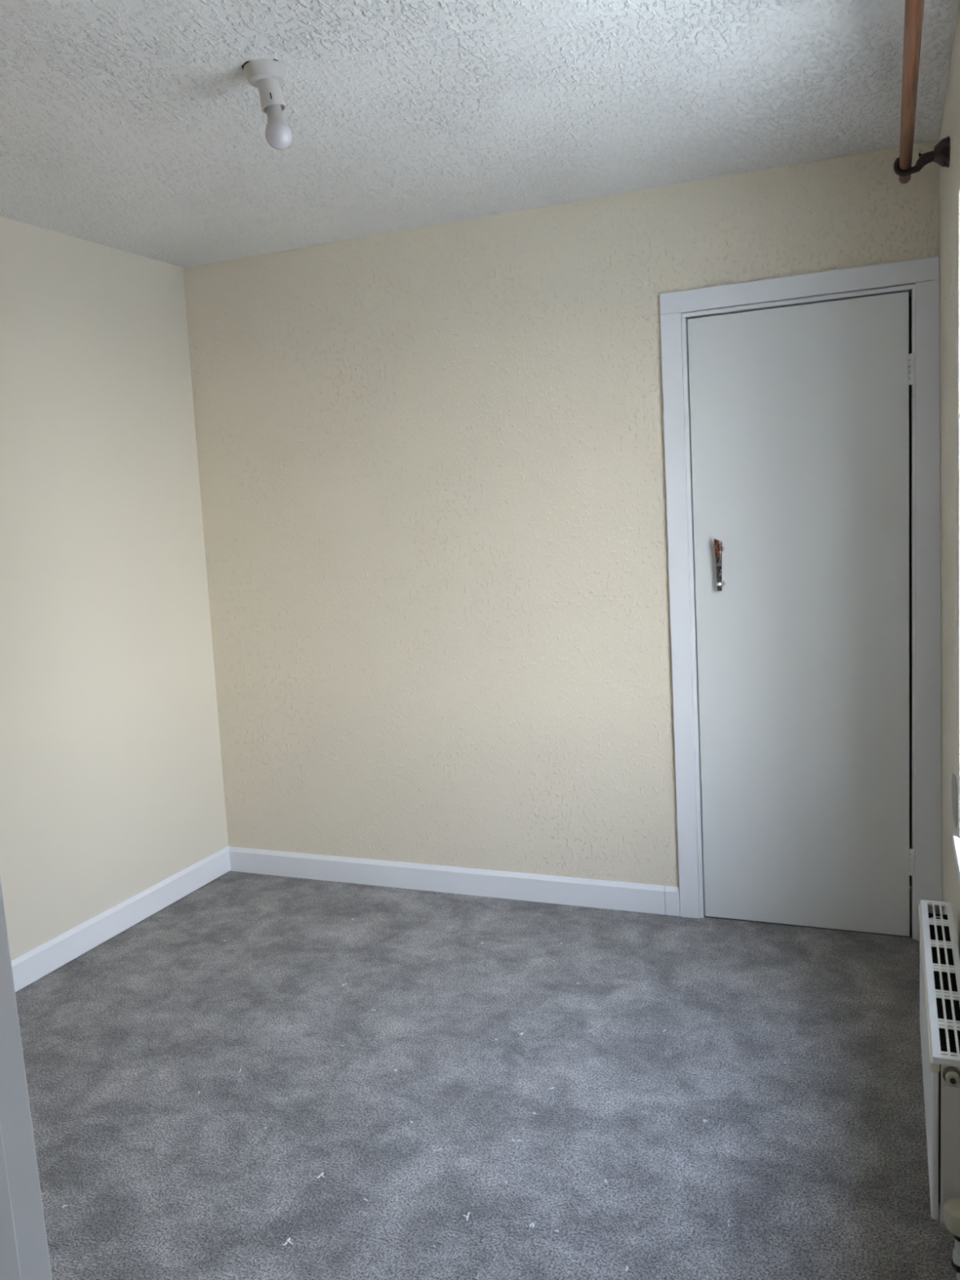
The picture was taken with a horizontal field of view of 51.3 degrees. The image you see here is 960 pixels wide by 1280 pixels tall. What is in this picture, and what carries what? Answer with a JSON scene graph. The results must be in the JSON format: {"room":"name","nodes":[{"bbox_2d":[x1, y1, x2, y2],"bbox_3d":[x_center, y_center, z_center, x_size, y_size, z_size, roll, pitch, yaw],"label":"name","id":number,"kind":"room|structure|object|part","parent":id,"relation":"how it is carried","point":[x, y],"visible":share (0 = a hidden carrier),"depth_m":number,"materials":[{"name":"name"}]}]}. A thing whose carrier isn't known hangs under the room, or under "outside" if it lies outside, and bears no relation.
{"room":"empty bedroom","nodes":[
{"label":"empty bedroom","id":0,"kind":"room"},
{"bbox_2d":[0,215,228,959],"bbox_3d":[-1.695,-0.043,2.815,0.169,2.430,2.707,0,8,24],"label":"wall","id":1,"kind":"structure","parent":0,"point":[112,783],"depth_m":3.47,"materials":[{"name":"beige paint"}]},
{"bbox_2d":[11,845,231,991],"bbox_3d":[-1.560,1.098,3.013,0.016,0.105,2.572,0,8,24],"label":"baseboard","id":2,"kind":"structure","parent":1,"relation":"attached to","point":[52,954],"depth_m":3.57,"materials":[{"name":"white wood"}]},
{"bbox_2d":[0,0,959,267],"bbox_3d":[-0.453,-1.327,2.173,3.420,0.202,2.870,0,8,22],"label":"ceiling","id":3,"kind":"structure","parent":0,"point":[135,126],"depth_m":2.41,"materials":[{"name":"white paint"}]},
{"bbox_2d":[241,58,293,150],"bbox_3d":[-0.458,-1.153,2.170,0.095,0.169,0.096,0,8,22],"label":"light fixture","id":4,"kind":"object","parent":3,"relation":"attached to","point":[267,75],"depth_m":2.15,"materials":[{"name":"white plastic"}]},
{"bbox_3d":[-0.437,-1.094,2.178,0.060,0.048,0.060,0,8,22],"label":"bulb","id":5,"kind":"part","parent":4,"relation":"part of","materials":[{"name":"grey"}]},
{"bbox_2d":[15,871,956,1279],"bbox_3d":[-0.474,1.229,2.520,3.100,0.150,2.700,0,8,22],"label":"floor","id":6,"kind":"structure","parent":0,"point":[816,1162],"depth_m":2.49,"materials":[{"name":"grey carpet"}]},
{"bbox_2d":[282,1237,293,1245],"bbox_3d":[-0.385,1.214,2.014,0.019,0.004,0.026,1,9,29],"label":"debris","id":7,"kind":"object","parent":6,"relation":"on","point":[287,1240],"visible":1,"depth_m":2.01,"materials":[{"name":"white fabric"}]},
{"bbox_2d":[462,1212,471,1220],"bbox_3d":[-0.029,1.187,2.060,0.017,0.004,0.022,0,8,22],"label":"debris","id":8,"kind":"object","parent":6,"relation":"on","point":[468,1213],"visible":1,"depth_m":2.06,"materials":[{"name":"white fabric"}]},
{"bbox_2d":[182,139,939,886],"bbox_3d":[0.143,-0.256,3.581,3.350,2.430,0.140,0,8,22],"label":"wall","id":9,"kind":"structure","parent":0,"point":[431,460],"depth_m":3.57,"materials":[{"name":"beige paint"}]},
{"bbox_2d":[228,846,665,915],"bbox_3d":[-0.204,0.909,3.824,1.832,0.101,0.016,0,8,22],"label":"baseboard","id":10,"kind":"structure","parent":9,"relation":"attached to","point":[576,891],"depth_m":3.77,"materials":[{"name":"white wood"}]},
{"bbox_2d":[665,885,679,915],"bbox_3d":[0.669,0.905,3.467,0.050,0.101,0.016,0,8,22],"label":"baseboard","id":11,"kind":"structure","parent":9,"relation":"attached to","point":[672,893],"depth_m":3.46,"materials":[{"name":"white wood"}]},
{"bbox_2d":[687,291,914,936],"bbox_3d":[1.025,-0.037,3.188,0.660,1.988,0.046,0,8,22],"label":"door","id":12,"kind":"structure","parent":9,"relation":"in","point":[799,415],"depth_m":3.17,"materials":[{"name":"white paint"}]},
{"bbox_2d":[714,538,725,591],"bbox_3d":[0.773,-0.244,3.223,0.028,0.170,0.042,0,8,22],"label":"handle","id":13,"kind":"object","parent":12,"relation":"attached to","point":[719,548],"visible":1,"depth_m":3.21,"materials":[{"name":"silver metal"}]},
{"bbox_2d":[659,256,942,941],"bbox_3d":[1.040,-0.084,3.227,0.822,2.079,0.149,0,8,22],"label":"trim","id":14,"kind":"structure","parent":9,"relation":"attached to","point":[926,584],"depth_m":3.10,"materials":[{"name":"white wood"}]},
{"bbox_2d":[704,297,912,937],"bbox_3d":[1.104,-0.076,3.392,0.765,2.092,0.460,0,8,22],"label":"gap","id":15,"kind":"object","parent":9,"relation":"attached to","point":[909,298],"visible":0.01,"depth_m":3.42,"materials":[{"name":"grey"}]},
{"bbox_2d":[893,157,913,177],"bbox_3d":[1.030,-1.149,2.426,0.049,0.047,0.016,0,8,22],"label":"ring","id":16,"kind":"object","parent":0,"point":[902,173],"depth_m":2.42,"materials":[{"name":"black metal"}]},
{"bbox_2d":[938,1,959,959],"bbox_3d":[1.006,-0.055,1.721,0.286,2.430,2.680,0,8,22],"label":"wall","id":17,"kind":"structure","parent":0,"point":[948,178],"depth_m":2.48,"materials":[{"name":"beige paint"}]},
{"bbox_2d":[893,0,950,183],"bbox_3d":[0.753,-1.042,1.649,0.124,0.076,1.896,0,8,22],"label":"pole","id":18,"kind":"object","parent":17,"relation":"attached to","point":[913,9],"depth_m":2.01,"materials":[{"name":"brown wood"}]},
{"bbox_3d":[1.064,-1.164,2.410,0.124,0.076,0.073,0,8,22],"label":"pole bracket","id":19,"kind":"part","parent":18,"relation":"part of","materials":[{"name":"black metal"}]},
{"bbox_3d":[1.078,-1.156,2.405,0.075,0.053,0.036,0,8,22],"label":"arm","id":20,"kind":"part","parent":18,"relation":"part of","materials":[{"name":"black metal"}]},
{"bbox_3d":[1.105,-1.166,2.393,0.034,0.073,0.073,0,8,22],"label":"wall plate","id":21,"kind":"part","parent":18,"relation":"part of","materials":[{"name":"black metal"}]},
{"bbox_2d":[918,899,959,1222],"bbox_3d":[0.958,0.832,2.072,0.071,0.313,0.736,0,8,22],"label":"radiator","id":22,"kind":"object","parent":17,"relation":"attached to","point":[940,961],"visible":1,"depth_m":1.85,"materials":[{"name":"white metal"}]},
{"bbox_3d":[0.938,0.841,2.094,0.012,0.291,0.712,0,8,22],"label":"panel","id":23,"kind":"part","parent":22,"relation":"part of","materials":[{"name":"white metal"}]},
{"bbox_3d":[1.097,0.784,2.408,0.038,0.301,0.003,0,8,22],"label":"panel","id":24,"kind":"part","parent":22,"relation":"part of","materials":[{"name":"white metal"}]},
{"bbox_2d":[920,899,959,1060],"bbox_3d":[0.955,0.676,2.060,0.065,0.002,0.712,0,8,22],"label":"grille","id":25,"kind":"object","parent":22,"relation":"attached to","point":[933,1023],"depth_m":2.03,"materials":[{"name":"white metal"}]},
{"bbox_3d":[0.830,0.888,1.756,0.038,0.301,0.003,0,8,22],"label":"panel","id":26,"kind":"part","parent":22,"relation":"part of","materials":[{"name":"white metal"}]},
{"bbox_2d":[943,1198,959,1279],"bbox_3d":[0.836,1.074,1.735,0.057,0.213,0.085,0,8,22],"label":"radiator valve","id":27,"kind":"object","parent":22,"relation":"attached to","point":[952,1206],"visible":1,"depth_m":1.71,"materials":[{"name":"beige plastic"}]},
{"bbox_2d":[952,834,959,881],"bbox_3d":[0.993,0.540,1.766,0.228,0.022,1.108,0,8,22],"label":"window sill","id":28,"kind":"structure","parent":17,"relation":"attached to","point":[956,840],"depth_m":2.22,"materials":[{"name":"white"}]},
{"bbox_3d":[-0.878,0.139,1.119,3.320,2.430,0.110,0,8,22],"label":"wall","id":29,"kind":"structure","parent":0,"visible":0},
{"bbox_2d":[0,877,52,1279],"bbox_3d":[-0.078,0.325,0.816,1.007,2.050,0.120,0,8,22],"label":"door","id":30,"kind":"structure","parent":29,"relation":"in","point":[24,1246],"depth_m":1.05,"materials":[{"name":"grey paint"}]}
]}

